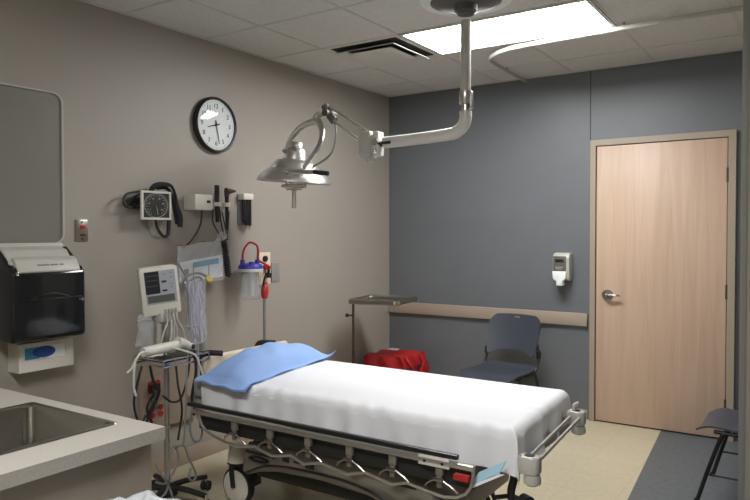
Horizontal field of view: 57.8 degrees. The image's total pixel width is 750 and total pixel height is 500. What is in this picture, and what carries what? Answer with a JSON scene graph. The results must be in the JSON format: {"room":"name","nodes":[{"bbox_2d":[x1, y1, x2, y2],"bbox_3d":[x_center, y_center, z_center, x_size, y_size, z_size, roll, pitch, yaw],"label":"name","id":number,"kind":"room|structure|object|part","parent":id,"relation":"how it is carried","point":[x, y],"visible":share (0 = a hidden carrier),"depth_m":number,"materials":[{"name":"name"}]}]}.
{"room":"hospital exam room","nodes":[
{"label":"hospital exam room","id":0,"kind":"room"},
{"bbox_2d":[0,0,388,459],"bbox_3d":[-1.676,0.011,3.708,0.120,2.733,6.620,1,2,33],"label":"wall","id":1,"kind":"structure","parent":0,"point":[130,89],"depth_m":4.32,"materials":[{"name":"beige paint"}]},
{"bbox_2d":[0,82,64,242],"bbox_3d":[-1.885,-0.419,3.250,0.023,0.795,0.840,1,2,33],"label":"mirror","id":2,"kind":"object","parent":1,"relation":"attached to","point":[32,204],"visible":0.94,"depth_m":3.46,"materials":[{"name":"grey plastic"}]},
{"bbox_2d":[8,337,73,373],"bbox_3d":[-1.704,0.532,3.475,0.103,0.142,0.290,1,2,33],"label":"glove box","id":3,"kind":"object","parent":1,"relation":"attached to","point":[32,356],"visible":1,"depth_m":3.42,"materials":[{"name":"beige cardboard"}]},
{"bbox_2d":[25,347,39,360],"bbox_3d":[-1.713,0.517,3.391,0.004,0.060,0.080,1,2,33],"label":"print","id":4,"kind":"object","parent":3,"relation":"attached to","point":[31,353],"depth_m":3.39,"materials":[{"name":"blue paper"}]},
{"bbox_2d":[0,243,84,343],"bbox_3d":[-1.678,0.202,3.391,0.229,0.474,0.376,1,2,33],"label":"paper towel dispenser","id":5,"kind":"object","parent":1,"relation":"attached to","point":[42,289],"visible":1,"depth_m":3.31,"materials":[{"name":"grey plastic"}]},
{"bbox_2d":[75,220,87,240],"bbox_3d":[-1.597,-0.106,3.703,0.014,0.117,0.076,1,2,33],"label":"switch","id":6,"kind":"object","parent":1,"relation":"attached to","point":[81,226],"visible":1,"depth_m":3.70,"materials":[{"name":"silver metal"}]},
{"bbox_2d":[138,361,163,425],"bbox_3d":[-1.353,0.850,4.017,0.098,0.402,0.178,1,2,33],"label":"electrical outlet","id":7,"kind":"object","parent":1,"relation":"attached to","point":[146,389],"depth_m":4.04,"materials":[{"name":"beige plastic"}]},
{"bbox_3d":[-1.343,0.821,4.054,0.006,0.110,0.064,1,2,33],"label":"socket plate","id":8,"kind":"part","parent":7,"relation":"part of","materials":[{"name":"beige plastic"}]},
{"bbox_2d":[148,381,152,393],"bbox_3d":[-1.338,0.821,4.051,0.006,0.078,0.036,1,2,33],"label":"socket","id":9,"kind":"object","parent":7,"relation":"attached to","point":[150,383],"depth_m":4.04,"materials":[{"name":"red plastic"}]},
{"bbox_3d":[-1.331,0.971,4.074,0.006,0.110,0.064,1,2,33],"label":"socket plate","id":10,"kind":"part","parent":7,"relation":"part of","materials":[{"name":"beige plastic"}]},
{"bbox_3d":[-1.321,0.972,4.031,0.058,0.347,0.120,1,2,33],"label":"power cord","id":11,"kind":"part","parent":7,"relation":"part of","materials":[{"name":"black rubber"}]},
{"bbox_2d":[151,406,155,418],"bbox_3d":[-1.327,0.971,4.072,0.006,0.078,0.036,1,2,33],"label":"socket","id":12,"kind":"object","parent":7,"relation":"attached to","point":[153,416],"depth_m":4.07,"materials":[{"name":"red plastic"}]},
{"bbox_3d":[-1.312,0.820,4.100,0.006,0.110,0.064,1,2,33],"label":"socket plate","id":13,"kind":"part","parent":7,"relation":"part of","materials":[{"name":"beige plastic"}]},
{"bbox_3d":[-1.301,0.970,4.120,0.006,0.110,0.064,1,2,33],"label":"socket plate","id":14,"kind":"part","parent":7,"relation":"part of","materials":[{"name":"beige plastic"}]},
{"bbox_2d":[158,404,163,416],"bbox_3d":[-1.297,0.970,4.117,0.006,0.078,0.036,1,2,33],"label":"socket","id":15,"kind":"object","parent":7,"relation":"attached to","point":[160,406],"depth_m":4.12,"materials":[{"name":"red plastic"}]},
{"bbox_2d":[122,182,182,238],"bbox_3d":[-1.325,-0.234,4.033,0.104,0.346,0.430,1,2,33],"label":"pressure gauge","id":16,"kind":"object","parent":1,"relation":"attached to","point":[152,205],"visible":1,"depth_m":4.03,"materials":[{"name":"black plastic"}]},
{"bbox_2d":[177,238,222,282],"bbox_3d":[-1.121,0.048,4.310,0.164,0.332,0.400,1,2,33],"label":"bag","id":17,"kind":"object","parent":1,"relation":"hanging from","point":[212,266],"visible":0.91,"depth_m":4.29,"materials":[{"name":"white plastic"}]},
{"bbox_2d":[177,262,212,359],"bbox_3d":[-1.067,0.385,4.099,0.109,0.629,0.261,0,1,20],"label":"cables","id":18,"kind":"object","parent":17,"relation":"hanging from","point":[202,344],"visible":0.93,"depth_m":4.07,"materials":[{"name":"grey plastic"}]},
{"bbox_2d":[182,185,235,276],"bbox_3d":[-1.072,-0.121,4.379,0.144,0.598,0.439,1,2,33],"label":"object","id":19,"kind":"object","parent":1,"relation":"attached to","point":[200,202],"visible":1,"depth_m":4.41,"materials":[{"name":"beige plastic"}]},
{"bbox_3d":[-1.094,-0.149,4.370,0.072,0.275,0.400,1,2,33],"label":"cord","id":20,"kind":"part","parent":19,"relation":"part of","materials":[{"name":"brown rubber"}]},
{"bbox_3d":[-0.974,0.053,4.445,0.048,0.248,0.085,1,2,33],"label":"coiled cord","id":21,"kind":"part","parent":19,"relation":"part of","materials":[{"name":"black plastic"}]},
{"bbox_2d":[193,97,236,152],"bbox_3d":[-1.046,-0.825,4.482,0.058,0.368,0.368,1,2,33],"label":"wall clock","id":22,"kind":"object","parent":1,"relation":"attached to","point":[214,121],"visible":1,"depth_m":4.47,"materials":[{"name":"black plastic"}]},
{"bbox_2d":[151,422,283,475],"bbox_3d":[-1.624,1.328,3.695,0.012,0.100,6.400,1,2,33],"label":"baseboard","id":23,"kind":"structure","parent":1,"relation":"attached to","point":[204,449],"depth_m":4.40,"materials":[{"name":"beige"}]},
{"bbox_2d":[237,193,253,228],"bbox_3d":[-0.898,-0.269,4.714,0.066,0.242,0.097,1,2,33],"label":"dispenser","id":24,"kind":"object","parent":1,"relation":"attached to","point":[244,206],"visible":1,"depth_m":4.70,"materials":[{"name":"grey plastic"}]},
{"bbox_3d":[-0.920,-0.281,4.728,0.014,0.205,0.097,1,2,33],"label":"plate","id":25,"kind":"part","parent":24,"relation":"part of","materials":[{"name":"grey plastic"}]},
{"bbox_2d":[234,241,271,295],"bbox_3d":[-0.818,0.137,4.711,0.212,0.394,0.341,1,2,33],"label":"canister","id":26,"kind":"object","parent":1,"relation":"attached to","point":[243,268],"visible":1,"depth_m":4.59,"materials":[{"name":"plastic"}]},
{"bbox_3d":[-0.848,0.096,4.628,0.166,0.060,0.166,1,2,33],"label":"lid","id":27,"kind":"part","parent":26,"relation":"part of","materials":[{"name":"blue plastic"}]},
{"bbox_2d":[257,252,271,284],"bbox_3d":[-0.786,0.132,4.894,0.060,0.230,0.123,1,2,33],"label":"outlet","id":28,"kind":"object","parent":1,"relation":"attached to","point":[264,257],"visible":0.79,"depth_m":4.88,"materials":[{"name":"beige plastic"}]},
{"bbox_2d":[271,263,279,281],"bbox_3d":[-0.735,0.165,5.019,0.010,0.142,0.087,1,2,33],"label":"outlet plate","id":29,"kind":"object","parent":1,"relation":"attached to","point":[275,270],"visible":1,"depth_m":5.01,"materials":[{"name":"grey plastic"}]},
{"bbox_2d":[78,0,742,96],"bbox_3d":[0.244,-1.375,2.393,4.700,0.106,6.600,1,2,33],"label":"ceiling","id":30,"kind":"structure","parent":0,"point":[292,33],"depth_m":4.33,"materials":[{"name":"tile"}]},
{"bbox_2d":[324,35,439,67],"bbox_3d":[0.057,-1.367,4.741,0.590,0.034,0.590,1,2,33],"label":"ceiling vent","id":31,"kind":"object","parent":30,"relation":"in","point":[390,50],"visible":1,"depth_m":4.68,"materials":[{"name":"silver metal"}]},
{"bbox_2d":[256,0,511,207],"bbox_3d":[-0.009,-0.814,4.015,1.699,1.103,0.500,1,2,33],"label":"light","id":32,"kind":"object","parent":30,"relation":"attached to","point":[295,167],"visible":1,"depth_m":3.97,"materials":[{"name":"silver metal"}]},
{"bbox_3d":[-0.519,-0.335,4.364,0.027,0.130,0.027,1,2,33],"label":"sterile handle","id":33,"kind":"part","parent":32,"relation":"part of","materials":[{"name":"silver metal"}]},
{"bbox_3d":[-0.475,-0.709,4.399,0.353,0.259,0.038,1,2,45],"label":"yoke arm","id":34,"kind":"part","parent":32,"relation":"part of","materials":[{"name":"silver metal"}]},
{"bbox_3d":[-0.361,-0.654,4.176,0.149,0.331,0.128,1,2,33],"label":"yoke arm","id":35,"kind":"part","parent":32,"relation":"part of","materials":[{"name":"silver metal"}]},
{"bbox_3d":[-0.165,-0.718,4.121,0.233,0.174,0.017,1,2,33],"label":"spring arm","id":36,"kind":"part","parent":32,"relation":"part of","materials":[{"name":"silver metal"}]},
{"bbox_3d":[-0.160,-0.791,4.115,0.306,0.199,0.017,1,2,33],"label":"spring arm","id":37,"kind":"part","parent":32,"relation":"part of","materials":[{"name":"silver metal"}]},
{"bbox_3d":[0.000,-0.610,3.971,0.042,0.087,0.028,1,2,33],"label":"joint knob","id":38,"kind":"part","parent":32,"relation":"part of","materials":[{"name":"silver metal"}]},
{"bbox_3d":[0.019,-0.624,4.001,0.040,0.142,0.068,1,2,33],"label":"joint plate","id":39,"kind":"part","parent":32,"relation":"part of","materials":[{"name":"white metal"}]},
{"bbox_3d":[0.288,-0.673,3.822,0.556,0.165,0.068,1,2,33],"label":"arm","id":40,"kind":"part","parent":32,"relation":"part of","materials":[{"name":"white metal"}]},
{"bbox_2d":[398,0,615,54],"bbox_3d":[0.807,-1.367,4.226,1.200,0.012,0.580,1,2,33],"label":"recessed light","id":41,"kind":"object","parent":30,"relation":"in","point":[573,16],"visible":1,"depth_m":4.16,"materials":[{"name":"white plastic"}]},
{"bbox_2d":[489,5,742,82],"bbox_3d":[1.487,-1.351,4.302,0.806,0.047,2.416,-1,2,-30],"label":"track","id":42,"kind":"object","parent":30,"relation":"attached to","point":[735,8],"visible":1,"depth_m":4.14,"materials":[{"name":"white metal"}]},
{"bbox_2d":[151,419,737,499],"bbox_3d":[0.249,1.455,2.461,4.700,0.100,6.600,1,2,33],"label":"floor","id":43,"kind":"structure","parent":0,"point":[606,462],"depth_m":4.18,"materials":[{"name":"beige tile"}]},
{"bbox_2d":[0,444,151,499],"bbox_3d":[-1.797,0.987,1.828,1.768,0.872,1.508,1,2,33],"label":"base cabinet","id":44,"kind":"object","parent":43,"relation":"on","point":[126,474],"visible":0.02,"depth_m":1.82,"materials":[{"name":"laminate"}]},
{"bbox_2d":[0,388,164,490],"bbox_3d":[-1.777,0.532,1.817,1.803,0.037,1.530,1,2,33],"label":"countertop","id":45,"kind":"structure","parent":44,"relation":"on","point":[19,467],"depth_m":1.80,"materials":[{"name":"laminate"}]},
{"bbox_2d":[0,402,116,454],"bbox_3d":[-1.079,0.620,1.900,0.453,0.227,0.516,1,2,33],"label":"sink","id":46,"kind":"object","parent":45,"relation":"in","point":[30,424],"visible":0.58,"depth_m":2.15,"materials":[{"name":"grey metal"}]},
{"bbox_2d":[109,490,179,499],"bbox_3d":[-0.591,1.025,1.685,0.347,0.799,0.340,1,2,33],"label":"plastic bag","id":47,"kind":"object","parent":43,"relation":"on","point":[145,495],"visible":1,"depth_m":1.75,"materials":[{"name":"grey plastic"}]},
{"bbox_2d":[126,313,211,499],"bbox_3d":[-1.118,0.858,3.670,0.540,1.040,0.603,-1,2,-31],"label":"monitor stand","id":48,"kind":"object","parent":43,"relation":"on","point":[166,489],"visible":0.88,"depth_m":3.64,"materials":[{"name":"grey metal"}]},
{"bbox_2d":[135,315,154,340],"bbox_3d":[-1.216,0.426,3.595,0.068,0.175,0.121,1,2,33],"label":"pouch","id":49,"kind":"object","parent":48,"relation":"on","point":[142,319],"visible":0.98,"depth_m":3.59,"materials":[{"name":"grey plastic"}]},
{"bbox_2d":[136,264,185,351],"bbox_3d":[-1.162,0.316,3.668,0.204,0.478,0.234,1,2,33],"label":"monitor","id":50,"kind":"object","parent":48,"relation":"on","point":[158,286],"visible":0.92,"depth_m":3.63,"materials":[{"name":"beige plastic"}]},
{"bbox_2d":[140,337,194,356],"bbox_3d":[-1.081,0.504,3.566,0.064,0.084,0.326,1,2,33],"label":"probe","id":51,"kind":"object","parent":48,"relation":"on","point":[178,342],"visible":0.93,"depth_m":3.53,"materials":[{"name":"beige plastic"}]},
{"bbox_2d":[133,349,209,368],"bbox_3d":[-1.104,0.585,3.697,0.248,0.044,0.318,1,2,33],"label":"tray","id":52,"kind":"object","parent":48,"relation":"on","point":[176,355],"depth_m":3.65,"materials":[{"name":"silver metal"}]},
{"bbox_2d":[345,294,416,363],"bbox_3d":[0.024,0.859,5.386,0.460,0.949,0.665,1,2,25],"label":"stand","id":53,"kind":"object","parent":43,"relation":"on","point":[384,300],"visible":0.56,"depth_m":5.36,"materials":[{"name":"silver metal"}]},
{"bbox_3d":[-0.171,0.861,5.367,0.028,0.888,0.028,1,2,33],"label":"post","id":54,"kind":"part","parent":53,"relation":"part of","materials":[{"name":"brown metal"}]},
{"bbox_2d":[349,294,416,305],"bbox_3d":[0.068,0.402,5.468,0.416,0.040,0.446,1,2,23],"label":"tray","id":55,"kind":"object","parent":53,"relation":"on","point":[384,300],"depth_m":5.36,"materials":[{"name":"silver metal"}]},
{"bbox_2d":[187,340,585,499],"bbox_3d":[-0.001,0.972,3.442,2.036,0.819,1.005,1,2,33],"label":"bed","id":56,"kind":"object","parent":43,"relation":"on","point":[349,466],"visible":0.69,"depth_m":3.08,"materials":[{"name":"white fabric"},{"name":"metal"},{"name":"black rubber"}]},
{"bbox_3d":[-0.032,0.738,3.477,1.776,0.115,0.771,1,2,33],"label":"mattress","id":57,"kind":"part","parent":56,"relation":"part of","materials":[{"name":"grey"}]},
{"bbox_3d":[-0.910,0.665,3.784,0.139,0.220,0.044,0,1,8],"label":"push handle","id":58,"kind":"part","parent":56,"relation":"part of","materials":[{"name":"black rubber"}]},
{"bbox_2d":[227,441,247,463],"bbox_3d":[-0.737,1.089,3.673,0.120,0.097,0.120,1,2,33],"label":"housing","id":59,"kind":"object","parent":56,"relation":"attached to","point":[235,455],"depth_m":3.63,"materials":[{"name":"beige plastic"}]},
{"bbox_2d":[261,276,268,339],"bbox_3d":[-0.674,0.481,4.164,0.048,0.648,0.050,1,2,33],"label":"pole","id":60,"kind":"object","parent":56,"relation":"attached to","point":[264,289],"visible":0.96,"depth_m":4.15,"materials":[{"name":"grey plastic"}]},
{"bbox_3d":[-0.671,0.656,4.147,0.139,0.220,0.044,0,1,8],"label":"push handle","id":61,"kind":"part","parent":56,"relation":"part of","materials":[{"name":"black rubber"}]},
{"bbox_3d":[-0.120,1.122,3.511,1.320,0.085,0.640,1,2,33],"label":"frame","id":62,"kind":"part","parent":56,"relation":"part of","materials":[{"name":"grey metal"}]},
{"bbox_3d":[-0.318,0.801,3.077,1.540,0.019,0.024,1,2,33],"label":"rail","id":63,"kind":"part","parent":56,"relation":"part of","materials":[{"name":"black plastic"}]},
{"bbox_3d":[-0.256,0.888,3.064,1.540,0.065,0.012,1,2,33],"label":"rail panel","id":64,"kind":"part","parent":56,"relation":"part of","materials":[{"name":"grey metal"}]},
{"bbox_2d":[243,427,508,499],"bbox_3d":[0.003,1.065,3.429,1.127,0.246,0.769,1,2,33],"label":"bed rail","id":65,"kind":"object","parent":56,"relation":"attached to","point":[319,478],"depth_m":3.14,"materials":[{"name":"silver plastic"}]},
{"bbox_3d":[-0.037,0.821,3.476,1.890,0.050,0.715,1,2,33],"label":"litter frame","id":66,"kind":"part","parent":56,"relation":"part of","materials":[{"name":"beige"}]},
{"bbox_2d":[201,360,570,484],"bbox_3d":[0.036,0.772,3.396,1.778,0.203,0.885,1,2,33],"label":"sheet","id":67,"kind":"object","parent":56,"relation":"on","point":[488,424],"visible":0.82,"depth_m":3.10,"materials":[{"name":"white fabric"}]},
{"bbox_2d":[195,342,335,391],"bbox_3d":[-0.610,0.609,3.814,0.389,0.156,0.939,1,2,25],"label":"pillow","id":68,"kind":"object","parent":67,"relation":"on","point":[252,365],"visible":1,"depth_m":3.59,"materials":[{"name":"blue fabric"}]},
{"bbox_3d":[0.234,0.839,2.697,0.140,0.040,0.012,1,2,33],"label":"release plate","id":69,"kind":"part","parent":56,"relation":"part of","materials":[{"name":"beige plastic"}]},
{"bbox_2d":[472,461,505,487],"bbox_3d":[0.433,0.861,2.602,0.140,0.121,0.031,1,2,28],"label":"pad","id":70,"kind":"object","parent":56,"relation":"on","point":[482,477],"visible":0.96,"depth_m":2.60,"materials":[{"name":"blue fabric"}]},
{"bbox_2d":[524,453,534,456],"bbox_3d":[0.581,0.770,2.554,0.039,0.002,0.039,-1,1,-23],"label":"socket","id":71,"kind":"object","parent":56,"relation":"attached to","point":[525,454],"depth_m":2.55,"materials":[{"name":"silver plastic"}]},
{"bbox_2d":[363,348,428,372],"bbox_3d":[0.170,1.086,5.903,0.481,0.469,0.460,1,2,33],"label":"bag","id":72,"kind":"object","parent":43,"relation":"on","point":[395,358],"visible":0.44,"depth_m":5.79,"materials":[{"name":"red fabric"}]},
{"bbox_2d":[460,313,540,386],"bbox_3d":[0.978,0.926,5.246,0.520,0.819,0.562,1,2,37],"label":"chair","id":73,"kind":"object","parent":43,"relation":"on","point":[506,331],"visible":0.87,"depth_m":5.35,"materials":[{"name":"grey plastic"}]},
{"bbox_3d":[0.948,0.933,5.207,0.471,0.082,0.464,1,2,37],"label":"seat","id":74,"kind":"part","parent":73,"relation":"part of","materials":[{"name":"grey plastic"}]},
{"bbox_3d":[1.103,0.672,5.404,0.444,0.319,0.148,1,2,37],"label":"backrest","id":75,"kind":"part","parent":73,"relation":"part of","materials":[{"name":"grey plastic"}]},
{"bbox_3d":[1.153,0.850,5.122,0.040,0.228,0.391,1,2,37],"label":"frame","id":76,"kind":"part","parent":73,"relation":"part of","materials":[{"name":"black metal"}]},
{"bbox_3d":[1.261,1.130,5.242,0.173,0.394,0.027,-1,2,-43],"label":"leg","id":77,"kind":"part","parent":73,"relation":"part of","materials":[{"name":"black metal"}]},
{"bbox_2d":[694,408,738,499],"bbox_3d":[2.106,0.961,3.737,0.562,0.819,0.520,1,2,35],"label":"chair","id":78,"kind":"object","parent":43,"relation":"on","point":[726,419],"visible":0.84,"depth_m":3.75,"materials":[{"name":"black plastic"}]},
{"bbox_3d":[1.814,1.168,3.668,0.155,0.392,0.025,1,2,24],"label":"leg","id":79,"kind":"part","parent":78,"relation":"part of","materials":[{"name":"black metal"}]},
{"bbox_3d":[2.067,0.966,3.766,0.464,0.082,0.471,1,2,35],"label":"seat","id":80,"kind":"part","parent":78,"relation":"part of","materials":[{"name":"grey plastic"}]},
{"bbox_3d":[2.081,1.158,4.043,0.024,0.393,0.156,-1,2,-43],"label":"leg","id":81,"kind":"part","parent":78,"relation":"part of","materials":[{"name":"black metal"}]},
{"bbox_3d":[1.990,0.887,3.556,0.391,0.228,0.040,1,2,35],"label":"frame","id":82,"kind":"part","parent":78,"relation":"part of","materials":[{"name":"black metal"}]},
{"bbox_2d":[389,51,742,440],"bbox_3d":[1.675,-0.035,5.388,3.620,2.733,0.122,1,2,33],"label":"wall","id":83,"kind":"structure","parent":0,"point":[479,218],"depth_m":5.62,"materials":[{"name":"grey"}]},
{"bbox_2d":[388,302,587,325],"bbox_3d":[0.896,0.537,5.830,1.839,0.100,0.028,1,2,33],"label":"trim","id":84,"kind":"structure","parent":83,"relation":"attached to","point":[548,317],"depth_m":5.80,"materials":[{"name":"beige wood"}]},
{"bbox_2d":[552,252,572,285],"bbox_3d":[1.480,0.150,5.376,0.132,0.259,0.125,1,2,33],"label":"soap dispenser","id":85,"kind":"object","parent":83,"relation":"attached to","point":[562,271],"visible":1,"depth_m":5.33,"materials":[{"name":"grey plastic"}]},
{"bbox_3d":[1.458,0.224,5.356,0.109,0.113,0.065,1,2,33],"label":"push lever","id":86,"kind":"part","parent":85,"relation":"part of","materials":[{"name":"white plastic"}]},
{"bbox_2d":[571,408,587,418],"bbox_3d":[0.906,1.284,5.851,1.833,0.075,0.012,1,2,33],"label":"baseboard","id":87,"kind":"structure","parent":83,"relation":"attached to","point":[586,411],"depth_m":5.35,"materials":[{"name":"beige"}]},
{"bbox_2d":[589,129,736,441],"bbox_3d":[2.084,0.249,5.005,1.002,2.182,0.082,1,2,33],"label":"door","id":88,"kind":"structure","parent":83,"relation":"in","point":[663,207],"depth_m":5.00,"materials":[{"name":"brown wood"}]},
{"bbox_3d":[1.776,0.346,5.200,0.197,0.120,0.064,1,2,39],"label":"handle","id":89,"kind":"part","parent":88,"relation":"part of","materials":[{"name":"silver metal"}]},
{"bbox_2d":[738,0,749,499],"bbox_3d":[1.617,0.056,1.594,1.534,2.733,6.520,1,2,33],"label":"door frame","id":90,"kind":"structure","parent":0,"point":[744,340],"depth_m":2.88,"materials":[{"name":"grey paint"}]}
]}

